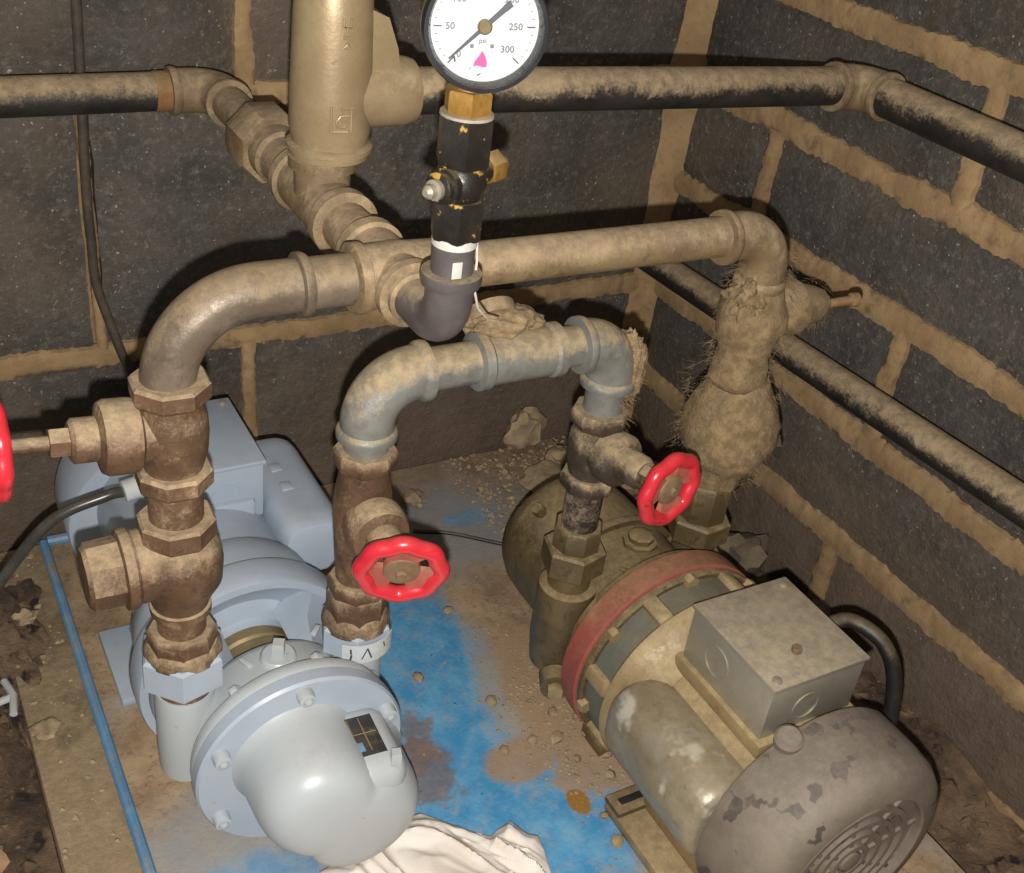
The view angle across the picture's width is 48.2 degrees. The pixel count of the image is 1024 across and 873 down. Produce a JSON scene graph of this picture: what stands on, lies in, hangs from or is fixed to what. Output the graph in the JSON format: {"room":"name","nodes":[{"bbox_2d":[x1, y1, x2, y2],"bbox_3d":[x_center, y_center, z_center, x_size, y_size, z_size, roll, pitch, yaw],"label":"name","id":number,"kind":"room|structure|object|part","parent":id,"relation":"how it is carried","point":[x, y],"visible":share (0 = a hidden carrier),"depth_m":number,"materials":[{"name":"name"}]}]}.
{"room":"pump room","nodes":[
{"label":"pump room","id":0,"kind":"room"},
{"bbox_2d":[0,0,718,551],"bbox_3d":[-0.264,-0.323,0.928,1.180,1.000,0.124,-11,37,-27],"label":"wall","id":1,"kind":"structure","parent":0,"point":[173,209],"depth_m":1.02,"materials":[{"name":"concrete"}]},
{"bbox_2d":[0,71,157,118],"bbox_3d":[-0.470,-0.222,0.765,0.475,0.031,0.029,-11,37,-27],"label":"supply pipe","id":2,"kind":"object","parent":1,"relation":"attached to","point":[21,96],"visible":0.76,"depth_m":0.83,"materials":[{"name":"black metal"}]},
{"bbox_2d":[151,65,252,126],"bbox_3d":[-0.239,-0.263,0.878,0.067,0.037,0.056,-11,37,-27],"label":"pipe elbow","id":3,"kind":"object","parent":2,"relation":"attached to","point":[180,90],"visible":0.82,"depth_m":0.86,"materials":[{"name":"brown metal"}]},
{"bbox_2d":[212,86,252,126],"bbox_3d":[-0.197,-0.234,0.842,0.028,0.028,0.070,-11,37,-27],"label":"pipe nipple","id":4,"kind":"object","parent":3,"relation":"attached to","point":[227,101],"visible":0.37,"depth_m":0.84,"materials":[{"name":"brown metal"}]},
{"bbox_2d":[70,0,133,380],"bbox_3d":[-0.309,-0.300,0.847,0.039,0.800,0.014,1,33,-11],"label":"cable","id":5,"kind":"object","parent":1,"relation":"attached to","point":[76,5],"visible":0.77,"depth_m":0.91,"materials":[{"name":"black rubber"}]},
{"bbox_2d":[0,499,1023,872],"bbox_3d":[-0.082,0.369,0.759,1.100,0.073,1.100,-11,37,-27],"label":"floor","id":6,"kind":"structure","parent":0,"point":[23,814],"depth_m":0.93,"materials":[{"name":"concrete"},{"name":"blue paint"},{"name":"dirt"}]},
{"bbox_2d":[0,845,9,872],"bbox_3d":[-0.372,0.307,0.792,0.048,0.028,0.071,-11,37,-27],"label":"stone","id":7,"kind":"object","parent":6,"relation":"on","point":[4,861],"visible":1,"depth_m":0.80,"materials":[{"name":"stone"}]},
{"bbox_2d":[0,551,52,750],"bbox_3d":[-0.442,0.162,0.977,0.114,0.058,0.294,-11,37,-27],"label":"heap","id":8,"kind":"object","parent":6,"relation":"on","point":[22,646],"visible":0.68,"depth_m":0.94,"materials":[{"name":"brown soil"}]},
{"bbox_2d":[11,608,38,625],"bbox_3d":[-0.410,0.152,0.966,0.016,0.016,0.019,16,34,13],"label":"stone","id":9,"kind":"object","parent":8,"relation":"on","point":[25,616],"visible":1,"depth_m":0.96,"materials":[{"name":"beige stone"}]},
{"bbox_2d":[0,545,142,872],"bbox_3d":[-0.051,0.251,0.934,0.601,0.031,0.700,-11,37,-27],"label":"plinth","id":10,"kind":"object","parent":6,"relation":"on","point":[102,857],"depth_m":0.86,"materials":[{"name":"beige concrete"}]},
{"bbox_2d":[27,717,60,740],"bbox_3d":[-0.355,0.222,0.870,0.024,0.014,0.021,21,35,20],"label":"stone","id":11,"kind":"object","parent":10,"relation":"on","point":[45,729],"visible":1,"depth_m":0.86,"materials":[{"name":"beige stone"}]},
{"bbox_2d":[1,553,122,863],"bbox_3d":[-0.301,0.274,0.812,0.044,0.005,0.640,-11,37,-27],"label":"grit","id":12,"kind":"object","parent":10,"relation":"on","point":[92,761],"visible":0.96,"depth_m":0.85,"materials":[{"name":"stone"}]},
{"bbox_2d":[39,532,327,872],"bbox_3d":[-0.281,0.201,0.922,0.115,0.012,0.432,-11,37,-27],"label":"base plate","id":13,"kind":"object","parent":10,"relation":"on","point":[151,807],"depth_m":0.84,"materials":[{"name":"blue paint"}]},
{"bbox_2d":[55,398,417,866],"bbox_3d":[-0.211,0.128,0.876,0.194,0.190,0.451,-11,37,-27],"label":"pump","id":14,"kind":"object","parent":13,"relation":"on","point":[298,747],"visible":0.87,"depth_m":0.75,"materials":[{"name":"metal"}]},
{"bbox_2d":[0,486,124,590],"bbox_3d":[-0.381,0.139,0.855,0.194,0.206,0.011,-11,37,-27],"label":"power cable","id":15,"kind":"object","parent":14,"relation":"attached to","point":[50,521],"visible":1,"depth_m":0.83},
{"bbox_3d":[-0.258,0.174,0.964,0.155,0.008,0.085,-11,37,-27],"label":"foot plate","id":16,"kind":"part","parent":14,"relation":"part of","materials":[{"name":"grey metal"}]},
{"bbox_2d":[143,614,222,704],"bbox_3d":[-0.210,0.141,0.731,0.053,0.055,0.053,-11,37,-27],"label":"pipe union","id":17,"kind":"object","parent":14,"relation":"on","point":[180,673],"visible":0.83,"depth_m":0.71,"materials":[{"name":"brown metal"}]},
{"bbox_2d":[157,618,206,641],"bbox_3d":[-0.206,0.114,0.713,0.030,0.021,0.030,-11,37,-27],"label":"pipe nipple","id":18,"kind":"object","parent":17,"relation":"on","point":[184,634],"visible":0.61,"depth_m":0.70,"materials":[{"name":"brown metal"}]},
{"bbox_2d":[77,500,223,627],"bbox_3d":[-0.212,0.078,0.682,0.081,0.073,0.053,-11,37,-27],"label":"valve","id":19,"kind":"object","parent":18,"relation":"attached to","point":[178,573],"visible":0.96,"depth_m":0.66,"materials":[{"name":"brown metal"}]},
{"bbox_2d":[147,492,203,530],"bbox_3d":[-0.195,0.037,0.663,0.032,0.027,0.032,-11,37,-27],"label":"pipe nipple","id":20,"kind":"object","parent":19,"relation":"on","point":[184,515],"visible":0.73,"depth_m":0.65,"materials":[{"name":"brown metal"}]},
{"bbox_2d":[0,365,213,503],"bbox_3d":[-0.222,0.004,0.620,0.118,0.071,0.056,-11,37,-27],"label":"valve","id":21,"kind":"object","parent":20,"relation":"attached to","point":[161,439],"visible":0.98,"depth_m":0.61,"materials":[{"name":"brown metal"}]},
{"bbox_3d":[-0.256,0.005,0.598,0.030,0.011,0.008,-11,37,-27],"label":"stem","id":22,"kind":"part","parent":21,"relation":"part of","materials":[{"name":"brown metal"}]},
{"bbox_2d":[138,251,317,391],"bbox_3d":[-0.155,-0.062,0.617,0.093,0.069,0.037,-11,37,-27],"label":"pipe bend","id":23,"kind":"object","parent":21,"relation":"on","point":[176,345],"visible":1,"depth_m":0.60,"materials":[{"name":"grey metal"}]},
{"bbox_2d":[308,252,358,309],"bbox_3d":[-0.101,-0.086,0.635,0.028,0.030,0.030,-11,37,-27],"label":"pipe nipple","id":24,"kind":"object","parent":23,"relation":"attached to","point":[337,279],"visible":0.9,"depth_m":0.62,"materials":[{"name":"grey metal"}]},
{"bbox_3d":[-0.215,0.149,0.779,0.044,0.044,0.053,-11,37,-27],"label":"bracket arm","id":25,"kind":"part","parent":14,"relation":"part of"},
{"bbox_3d":[-0.249,0.002,0.894,0.086,0.004,0.098,-11,37,-27],"label":"box lid","id":26,"kind":"part","parent":14,"relation":"part of","materials":[{"name":"metal"}]},
{"bbox_3d":[-0.141,0.134,0.818,0.044,0.044,0.053,-11,37,-27],"label":"bracket arm","id":27,"kind":"part","parent":14,"relation":"part of"},
{"bbox_2d":[321,588,391,663],"bbox_3d":[-0.106,0.123,0.785,0.050,0.051,0.051,-11,37,-27],"label":"pipe union","id":28,"kind":"object","parent":14,"relation":"on","point":[361,634],"visible":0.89,"depth_m":0.77,"materials":[{"name":"brown metal"}]},
{"bbox_2d":[327,442,449,606],"bbox_3d":[-0.085,0.071,0.720,0.056,0.115,0.100,-11,37,-27],"label":"valve","id":29,"kind":"object","parent":28,"relation":"on","point":[374,548],"visible":0.98,"depth_m":0.70,"materials":[{"name":"brown metal"}]},
{"bbox_2d":[343,446,388,459],"bbox_3d":[-0.090,0.005,0.710,0.028,0.019,0.028,-11,37,-27],"label":"stub","id":30,"kind":"object","parent":29,"relation":"on","point":[358,455],"visible":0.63,"depth_m":0.70,"materials":[{"name":"grey metal"}]},
{"bbox_2d":[335,339,438,452],"bbox_3d":[-0.078,-0.027,0.695,0.056,0.060,0.039,-11,37,-27],"label":"galvanised elbow","id":31,"kind":"object","parent":30,"relation":"attached to","point":[372,404],"visible":1,"depth_m":0.68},
{"bbox_2d":[431,341,482,390],"bbox_3d":[-0.038,-0.044,0.709,0.039,0.028,0.028,-11,37,-27],"label":"pipe","id":32,"kind":"object","parent":31,"relation":"attached to","point":[460,364],"visible":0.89,"depth_m":0.70,"materials":[{"name":"grey metal"}]},
{"bbox_2d":[462,296,570,391],"bbox_3d":[-0.001,-0.064,0.734,0.062,0.053,0.057,-11,37,-27],"label":"coupling","id":33,"kind":"object","parent":32,"relation":"attached to","point":[543,351],"visible":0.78,"depth_m":0.72,"materials":[{"name":"grey metal"}]},
{"bbox_2d":[463,303,545,339],"bbox_3d":[-0.005,-0.071,0.731,0.058,0.026,0.039,-11,37,-27],"label":"clump","id":34,"kind":"object","parent":33,"relation":"on","point":[521,318],"visible":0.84,"depth_m":0.72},
{"bbox_3d":[-0.067,0.081,0.689,0.023,0.023,0.007,1,33,-11],"label":"hub plate","id":35,"kind":"part","parent":29,"relation":"part of","materials":[{"name":"brown metal"}]},
{"bbox_2d":[357,743,365,751],"bbox_3d":[-0.098,0.199,0.730,0.008,0.002,0.007,-11,37,-27],"label":"print","id":36,"kind":"object","parent":14,"relation":"on","point":[361,747],"depth_m":0.73},
{"bbox_2d":[379,439,648,872],"bbox_3d":[0.012,0.174,1.028,0.355,0.012,0.518,-11,37,-27],"label":"floor","id":37,"kind":"structure","parent":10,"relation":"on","point":[459,783],"depth_m":0.95,"materials":[{"name":"blue paint"}]},
{"bbox_2d":[401,489,423,507],"bbox_3d":[-0.101,0.062,1.165,0.023,0.016,0.025,10,33,2],"label":"stone","id":38,"kind":"object","parent":37,"relation":"on","point":[414,497],"visible":1,"depth_m":1.16,"materials":[{"name":"beige stone"}]},
{"bbox_2d":[412,671,423,682],"bbox_3d":[-0.079,0.202,0.962,0.011,0.007,0.009,23,36,22],"label":"chip","id":39,"kind":"object","parent":37,"relation":"on","point":[417,676],"visible":1,"depth_m":0.96,"materials":[{"name":"beige stone"}]},
{"bbox_2d":[319,813,550,872],"bbox_3d":[-0.031,0.340,0.741,0.192,0.025,0.255,-11,37,-27],"label":"cloth","id":40,"kind":"object","parent":37,"relation":"on","point":[429,844],"visible":0.86,"depth_m":0.81,"materials":[{"name":"white fabric"}]},
{"bbox_2d":[443,606,453,613],"bbox_3d":[-0.058,0.157,1.036,0.010,0.006,0.008,-11,37,-27],"label":"chip","id":41,"kind":"object","parent":37,"relation":"on","point":[447,609],"visible":1,"depth_m":1.03,"materials":[{"name":"beige stone"}]},
{"bbox_2d":[413,529,501,545],"bbox_3d":[-0.034,0.101,1.130,0.128,0.004,0.009,9,33,1],"label":"loose wire","id":42,"kind":"object","parent":37,"relation":"on","point":[414,530],"visible":0.75,"depth_m":1.13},
{"bbox_2d":[477,486,484,492],"bbox_3d":[-0.033,0.055,1.198,0.008,0.007,0.008,23,36,22],"label":"chip","id":43,"kind":"object","parent":37,"relation":"on","point":[480,489],"visible":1,"depth_m":1.20,"materials":[{"name":"brown stone"}]},
{"bbox_2d":[485,695,496,705],"bbox_3d":[-0.017,0.219,0.949,0.009,0.007,0.012,-21,43,-37],"label":"chip","id":44,"kind":"object","parent":37,"relation":"on","point":[491,700],"visible":1,"depth_m":0.95,"materials":[{"name":"beige stone"}]},
{"bbox_2d":[441,435,566,539],"bbox_3d":[0.034,0.061,1.207,0.168,0.006,0.195,-11,37,-27],"label":"corner grit","id":45,"kind":"object","parent":37,"relation":"on","point":[499,464],"visible":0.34,"depth_m":1.22,"materials":[{"name":"stone"}]},
{"bbox_2d":[499,745,508,755],"bbox_3d":[-0.006,0.248,0.907,0.008,0.006,0.010,-7,36,-23],"label":"chip","id":46,"kind":"object","parent":37,"relation":"on","point":[504,750],"visible":1,"depth_m":0.91,"materials":[{"name":"beige stone"}]},
{"bbox_2d":[78,459,931,867],"bbox_3d":[-0.039,0.219,0.949,0.520,0.002,0.640,-11,37,-27],"label":"thin grit","id":47,"kind":"object","parent":37,"relation":"on","point":[486,459],"visible":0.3,"depth_m":0.99,"materials":[{"name":"stone"}]},
{"bbox_2d":[501,468,508,474],"bbox_3d":[-0.007,0.037,1.231,0.008,0.007,0.008,7,33,-1],"label":"chip","id":48,"kind":"object","parent":37,"relation":"on","point":[505,471],"visible":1,"depth_m":1.23,"materials":[{"name":"brown stone"}]},
{"bbox_2d":[502,406,546,453],"bbox_3d":[0.012,-0.006,1.254,0.054,0.059,0.037,-11,37,-27],"label":"stone","id":49,"kind":"object","parent":37,"relation":"on","point":[525,428],"visible":1,"depth_m":1.24,"materials":[{"name":"brown stone"}]},
{"bbox_2d":[433,576,631,869],"bbox_3d":[0.043,0.232,0.946,0.176,0.004,0.375,-9,37,-25],"label":"grit","id":50,"kind":"object","parent":37,"relation":"on","point":[567,718],"visible":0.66,"depth_m":0.94,"materials":[{"name":"stone"}]},
{"bbox_2d":[527,734,537,745],"bbox_3d":[0.016,0.243,0.918,0.008,0.008,0.008,28,38,28],"label":"chip","id":51,"kind":"object","parent":37,"relation":"on","point":[532,739],"visible":1,"depth_m":0.92,"materials":[{"name":"beige stone"}]},
{"bbox_2d":[518,460,562,492],"bbox_3d":[0.037,0.048,1.211,0.057,0.023,0.054,-11,37,-27],"label":"stone","id":52,"kind":"object","parent":37,"relation":"on","point":[544,472],"visible":0.62,"depth_m":1.21,"materials":[{"name":"brown stone"}]},
{"bbox_2d":[548,706,557,716],"bbox_3d":[0.034,0.228,0.948,0.008,0.006,0.010,10,33,4],"label":"chip","id":53,"kind":"object","parent":37,"relation":"on","point":[552,710],"visible":1,"depth_m":0.95,"materials":[{"name":"beige stone"}]},
{"bbox_2d":[544,446,566,466],"bbox_3d":[0.053,0.024,1.248,0.035,0.025,0.036,15,33,10],"label":"stone","id":54,"kind":"object","parent":37,"relation":"on","point":[556,454],"visible":0.48,"depth_m":1.24,"materials":[{"name":"brown stone"}]},
{"bbox_2d":[551,731,562,744],"bbox_3d":[0.037,0.243,0.924,0.010,0.007,0.013,12,33,6],"label":"chip","id":55,"kind":"object","parent":37,"relation":"on","point":[557,737],"visible":1,"depth_m":0.92,"materials":[{"name":"beige stone"}]},
{"bbox_2d":[572,773,581,783],"bbox_3d":[0.050,0.266,0.893,0.009,0.005,0.007,23,35,21],"label":"chip","id":56,"kind":"object","parent":37,"relation":"on","point":[576,777],"visible":1,"depth_m":0.89,"materials":[{"name":"beige stone"}]},
{"bbox_2d":[574,755,580,761],"bbox_3d":[0.052,0.255,0.908,0.006,0.007,0.008,23,35,21],"label":"chip","id":57,"kind":"object","parent":37,"relation":"on","point":[577,758],"visible":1,"depth_m":0.91,"materials":[{"name":"beige stone"}]},
{"bbox_2d":[600,812,608,818],"bbox_3d":[0.070,0.286,0.864,0.007,0.007,0.007,17,34,13],"label":"chip","id":58,"kind":"object","parent":37,"relation":"on","point":[604,815],"visible":1,"depth_m":0.86,"materials":[{"name":"beige stone"}]},
{"bbox_2d":[600,752,611,758],"bbox_3d":[0.076,0.254,0.917,0.008,0.006,0.011,27,37,27],"label":"chip","id":59,"kind":"object","parent":37,"relation":"on","point":[606,755],"visible":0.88,"depth_m":0.91,"materials":[{"name":"beige stone"}]},
{"bbox_2d":[605,769,616,779],"bbox_3d":[0.077,0.265,0.897,0.008,0.008,0.008,-18,41,-35],"label":"chip","id":60,"kind":"object","parent":37,"relation":"on","point":[610,774],"visible":1,"depth_m":0.90,"materials":[{"name":"beige stone"}]},
{"bbox_2d":[610,834,623,849],"bbox_3d":[0.077,0.298,0.845,0.010,0.010,0.010,18,34,15],"label":"chip","id":61,"kind":"object","parent":37,"relation":"on","point":[617,841],"visible":1,"depth_m":0.84,"materials":[{"name":"beige stone"}]},
{"bbox_2d":[502,478,937,872],"bbox_3d":[0.127,0.171,0.873,0.179,0.202,0.390,-11,37,-27],"label":"pump","id":62,"kind":"object","parent":37,"relation":"on","point":[724,697],"visible":0.94,"depth_m":0.77,"materials":[{"name":"metal"}]},
{"bbox_2d":[541,513,606,594],"bbox_3d":[0.046,0.089,0.866,0.048,0.059,0.047,-11,37,-27],"label":"pipe union","id":63,"kind":"object","parent":62,"relation":"on","point":[571,560],"visible":0.9,"depth_m":0.85,"materials":[{"name":"brown metal"}]},
{"bbox_2d":[561,490,602,534],"bbox_3d":[0.052,0.052,0.842,0.028,0.044,0.028,-11,37,-27],"label":"black nipple","id":64,"kind":"object","parent":63,"relation":"on","point":[580,516],"visible":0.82,"depth_m":0.83,"materials":[{"name":"black metal"}]},
{"bbox_2d":[559,396,700,525],"bbox_3d":[0.082,0.020,0.794,0.059,0.072,0.101,-11,37,-27],"label":"valve","id":65,"kind":"object","parent":64,"relation":"on","point":[601,456],"visible":0.99,"depth_m":0.78,"materials":[{"name":"brown metal"}]},
{"bbox_2d":[583,389,624,418],"bbox_3d":[0.064,-0.028,0.790,0.028,0.024,0.028,-11,37,-27],"label":"stub","id":66,"kind":"object","parent":65,"relation":"attached to","point":[595,405],"visible":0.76,"depth_m":0.78,"materials":[{"name":"grey metal"}]},
{"bbox_2d":[564,315,634,397],"bbox_3d":[0.063,-0.058,0.768,0.051,0.055,0.039,-11,37,-27],"label":"galvanised elbow","id":67,"kind":"object","parent":66,"relation":"attached to","point":[607,371],"visible":0.88,"depth_m":0.75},
{"bbox_2d":[562,325,587,367],"bbox_3d":[0.038,-0.059,0.750,0.022,0.028,0.028,-11,37,-27],"label":"pipe","id":68,"kind":"object","parent":67,"relation":"attached to","point":[577,338],"visible":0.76,"depth_m":0.74,"materials":[{"name":"grey metal"}]},
{"bbox_2d":[621,327,648,401],"bbox_3d":[0.079,-0.048,0.783,0.024,0.063,0.029,-11,37,-27],"label":"clump","id":69,"kind":"object","parent":67,"relation":"attached to","point":[641,351],"visible":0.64,"depth_m":0.77,"materials":[{"name":"beige"}]},
{"bbox_2d":[621,347,647,426],"bbox_3d":[0.076,-0.035,0.792,0.027,0.082,0.048,-11,37,-27],"label":"cobweb","id":70,"kind":"object","parent":65,"relation":"attached to","point":[626,402],"visible":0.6,"depth_m":0.79},
{"bbox_3d":[0.105,0.036,0.760,0.022,0.022,0.004,-19,41,-35],"label":"hub plate","id":71,"kind":"part","parent":65,"relation":"part of","materials":[{"name":"brown metal"}]},
{"bbox_3d":[0.147,0.306,0.847,0.105,0.010,0.135,-11,37,-27],"label":"foot plate","id":72,"kind":"part","parent":62,"relation":"part of","materials":[{"name":"beige metal"}]},
{"bbox_2d":[668,485,730,551],"bbox_3d":[0.151,0.063,0.917,0.051,0.072,0.046,-11,37,-27],"label":"pipe union","id":73,"kind":"object","parent":62,"relation":"attached to","point":[704,525],"visible":0.67,"depth_m":0.90,"materials":[{"name":"brown metal"}]},
{"bbox_2d":[680,375,781,491],"bbox_3d":[0.168,-0.007,0.878,0.078,0.094,0.073,-11,37,-27],"label":"wrapping","id":74,"kind":"object","parent":73,"relation":"on","point":[771,441],"visible":0.75,"depth_m":0.85,"materials":[{"name":"fabric"}]},
{"bbox_2d":[661,249,809,502],"bbox_3d":[0.167,-0.050,0.844,0.086,0.193,0.087,-13,38,-29],"label":"cobweb","id":75,"kind":"object","parent":74,"relation":"attached to","point":[711,345],"visible":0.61,"depth_m":0.83},
{"bbox_2d":[708,276,861,394],"bbox_3d":[0.200,-0.081,0.842,0.119,0.084,0.052,-11,37,-27],"label":"valve","id":76,"kind":"object","parent":74,"relation":"on","point":[813,310],"visible":0.83,"depth_m":0.81,"materials":[{"name":"brown metal"}]},
{"bbox_2d":[709,209,787,296],"bbox_3d":[0.165,-0.129,0.784,0.064,0.060,0.038,-11,37,-27],"label":"pipe elbow","id":77,"kind":"object","parent":76,"relation":"attached to","point":[759,243],"visible":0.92,"depth_m":0.77,"materials":[{"name":"beige metal"}]},
{"bbox_2d":[474,216,733,286],"bbox_3d":[0.053,-0.116,0.717,0.203,0.028,0.027,-11,37,-27],"label":"pipe","id":78,"kind":"object","parent":77,"relation":"attached to","point":[562,254],"visible":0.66,"depth_m":0.71,"materials":[{"name":"beige metal"}]},
{"bbox_2d":[335,216,431,326],"bbox_3d":[-0.064,-0.096,0.658,0.066,0.041,0.065,-11,37,-27],"label":"fitting","id":79,"kind":"object","parent":78,"relation":"attached to","point":[380,254],"visible":0.59,"depth_m":0.63,"materials":[{"name":"beige metal"}]},
{"bbox_2d":[322,202,371,251],"bbox_3d":[-0.093,-0.119,0.689,0.032,0.032,0.039,-11,37,-27],"label":"pipe nipple","id":80,"kind":"object","parent":79,"relation":"attached to","point":[341,216],"visible":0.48,"depth_m":0.68,"materials":[{"name":"brown metal"}]},
{"bbox_2d":[268,149,377,253],"bbox_3d":[-0.121,-0.155,0.728,0.043,0.052,0.085,-11,37,-27],"label":"pipe tee","id":81,"kind":"object","parent":80,"relation":"attached to","point":[311,191],"visible":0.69,"depth_m":0.70,"materials":[{"name":"brown metal"}]},
{"bbox_2d":[226,101,289,183],"bbox_3d":[-0.164,-0.198,0.794,0.048,0.048,0.071,-11,37,-27],"label":"pipe union","id":82,"kind":"object","parent":81,"relation":"attached to","point":[256,134],"visible":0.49,"depth_m":0.78,"materials":[{"name":"brown metal"}]},
{"bbox_2d":[285,0,423,166],"bbox_3d":[-0.094,-0.238,0.685,0.081,0.142,0.054,-11,37,-27],"label":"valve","id":83,"kind":"object","parent":81,"relation":"on","point":[348,75],"visible":1,"depth_m":0.68,"materials":[{"name":"beige metal"}]},
{"bbox_2d":[364,55,423,127],"bbox_3d":[-0.083,-0.214,0.710,0.046,0.043,0.043,-11,37,-27],"label":"outlet","id":84,"kind":"object","parent":83,"relation":"attached to","point":[393,84],"depth_m":0.70,"materials":[{"name":"beige metal"}]},
{"bbox_2d":[418,66,844,114],"bbox_3d":[0.095,-0.245,0.805,0.366,0.038,0.031,-11,37,-27],"label":"pipe","id":85,"kind":"object","parent":83,"relation":"attached to","point":[546,88],"visible":0.84,"depth_m":0.80,"materials":[{"name":"metal"}]},
{"bbox_2d":[821,61,905,120],"bbox_3d":[0.272,-0.272,0.894,0.050,0.038,0.050,-11,37,-27],"label":"pipe elbow","id":86,"kind":"object","parent":85,"relation":"attached to","point":[862,82],"visible":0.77,"depth_m":0.88,"materials":[{"name":"brown metal"}]},
{"bbox_2d":[388,260,481,341],"bbox_3d":[-0.040,-0.071,0.607,0.032,0.050,0.059,-11,37,-27],"label":"pipe elbow","id":87,"kind":"object","parent":79,"relation":"attached to","point":[436,308],"visible":0.97,"depth_m":0.59,"materials":[{"name":"plastic"}]},
{"bbox_2d":[430,235,498,321],"bbox_3d":[-0.025,-0.082,0.607,0.023,0.068,0.061,18,34,15],"label":"pipe nipple","id":88,"kind":"object","parent":87,"relation":"attached to","point":[448,261],"visible":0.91,"depth_m":0.57,"materials":[{"name":"plastic"}]},
{"bbox_2d":[422,114,508,246],"bbox_3d":[-0.022,-0.127,0.560,0.060,0.062,0.026,-21,43,-37],"label":"valve","id":89,"kind":"object","parent":88,"relation":"attached to","point":[467,163],"visible":1,"depth_m":0.55,"materials":[{"name":"black metal"}]},
{"bbox_2d":[420,0,548,123],"bbox_3d":[-0.014,-0.182,0.524,0.058,0.072,0.032,1,33,-11],"label":"pressure gauge","id":90,"kind":"object","parent":89,"relation":"on","point":[482,48],"visible":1,"depth_m":0.52,"materials":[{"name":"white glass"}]},
{"bbox_2d":[721,274,769,322],"bbox_3d":[0.166,-0.097,0.800,0.029,0.048,0.037,-4,35,-19],"label":"clump","id":91,"kind":"object","parent":77,"relation":"hanging from","point":[740,294],"visible":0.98,"depth_m":0.79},
{"bbox_2d":[784,273,832,339],"bbox_3d":[0.203,-0.093,0.837,0.061,0.047,0.051,-11,37,-27],"label":"cobweb","id":92,"kind":"object","parent":76,"relation":"attached to","point":[807,273],"visible":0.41,"depth_m":0.84},
{"bbox_3d":[0.240,-0.100,0.846,0.038,0.011,0.011,-7,36,-23],"label":"stem","id":93,"kind":"part","parent":76,"relation":"part of","materials":[{"name":"brown metal"}]},
{"bbox_3d":[0.180,0.131,0.770,0.083,0.004,0.088,-11,37,-27],"label":"box lid","id":94,"kind":"part","parent":62,"relation":"part of","materials":[{"name":"metal"}]},
{"bbox_2d":[801,800,915,872],"bbox_3d":[0.218,0.275,0.748,0.115,0.115,0.011,-11,37,-27],"label":"grille","id":95,"kind":"object","parent":62,"relation":"attached to","point":[868,836],"depth_m":0.73,"materials":[{"name":"grey metal"}]},
{"bbox_2d":[827,612,901,725],"bbox_3d":[0.243,0.215,0.848,0.077,0.189,0.030,28,38,28],"label":"power cable","id":96,"kind":"object","parent":62,"relation":"attached to","point":[893,671],"visible":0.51,"depth_m":0.81,"materials":[{"name":"black rubber"}]},
{"bbox_2d":[0,499,1023,872],"bbox_3d":[-0.090,0.328,0.819,1.009,0.075,0.892,-11,37,-27],"label":"rubble","id":97,"kind":"object","parent":6,"relation":"on","point":[973,806],"depth_m":0.95,"materials":[{"name":"brown stone"}]},
{"bbox_2d":[0,678,17,716],"bbox_3d":[-0.404,0.209,0.895,0.033,0.015,0.039,-11,37,-27],"label":"clip","id":98,"kind":"object","parent":97,"relation":"on","point":[12,697],"visible":1,"depth_m":0.90,"materials":[{"name":"white plastic"}]},
{"bbox_2d":[616,452,657,501],"bbox_3d":[0.128,0.040,1.248,0.060,0.063,0.048,-24,45,-40],"label":"stone","id":99,"kind":"object","parent":97,"relation":"on","point":[630,493],"visible":0.12,"depth_m":1.23,"materials":[{"name":"brown stone"}]},
{"bbox_2d":[811,599,830,615],"bbox_3d":[0.271,0.181,1.082,0.070,0.051,0.067,-11,37,-27],"label":"stone","id":100,"kind":"object","parent":97,"relation":"on","point":[823,606],"visible":0.06,"depth_m":1.08,"materials":[{"name":"brown stone"}]},
{"bbox_2d":[717,532,771,584],"bbox_3d":[0.217,0.127,1.130,0.074,0.076,0.071,19,34,17],"label":"stone","id":101,"kind":"object","parent":6,"relation":"on","point":[747,552],"visible":0.44,"depth_m":1.11,"materials":[{"name":"grey stone"}]},
{"bbox_2d":[629,0,1023,829],"bbox_3d":[0.471,-0.087,0.796,0.105,1.076,1.100,-11,37,-27],"label":"wall","id":102,"kind":"structure","parent":0,"point":[929,236],"depth_m":0.98,"materials":[{"name":"concrete"}]},
{"bbox_2d":[638,262,1023,529],"bbox_3d":[0.371,0.050,0.837,0.028,0.068,0.991,-11,37,-27],"label":"pipe","id":103,"kind":"object","parent":102,"relation":"attached to","point":[990,484],"visible":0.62,"depth_m":0.93,"materials":[{"name":"brown metal"}]},
{"bbox_2d":[873,78,1023,183],"bbox_3d":[0.463,-0.070,0.624,0.032,0.030,0.728,-11,37,-27],"label":"pipe","id":104,"kind":"object","parent":102,"relation":"attached to","point":[993,144],"visible":1,"depth_m":0.82,"materials":[{"name":"black metal"}]}
]}

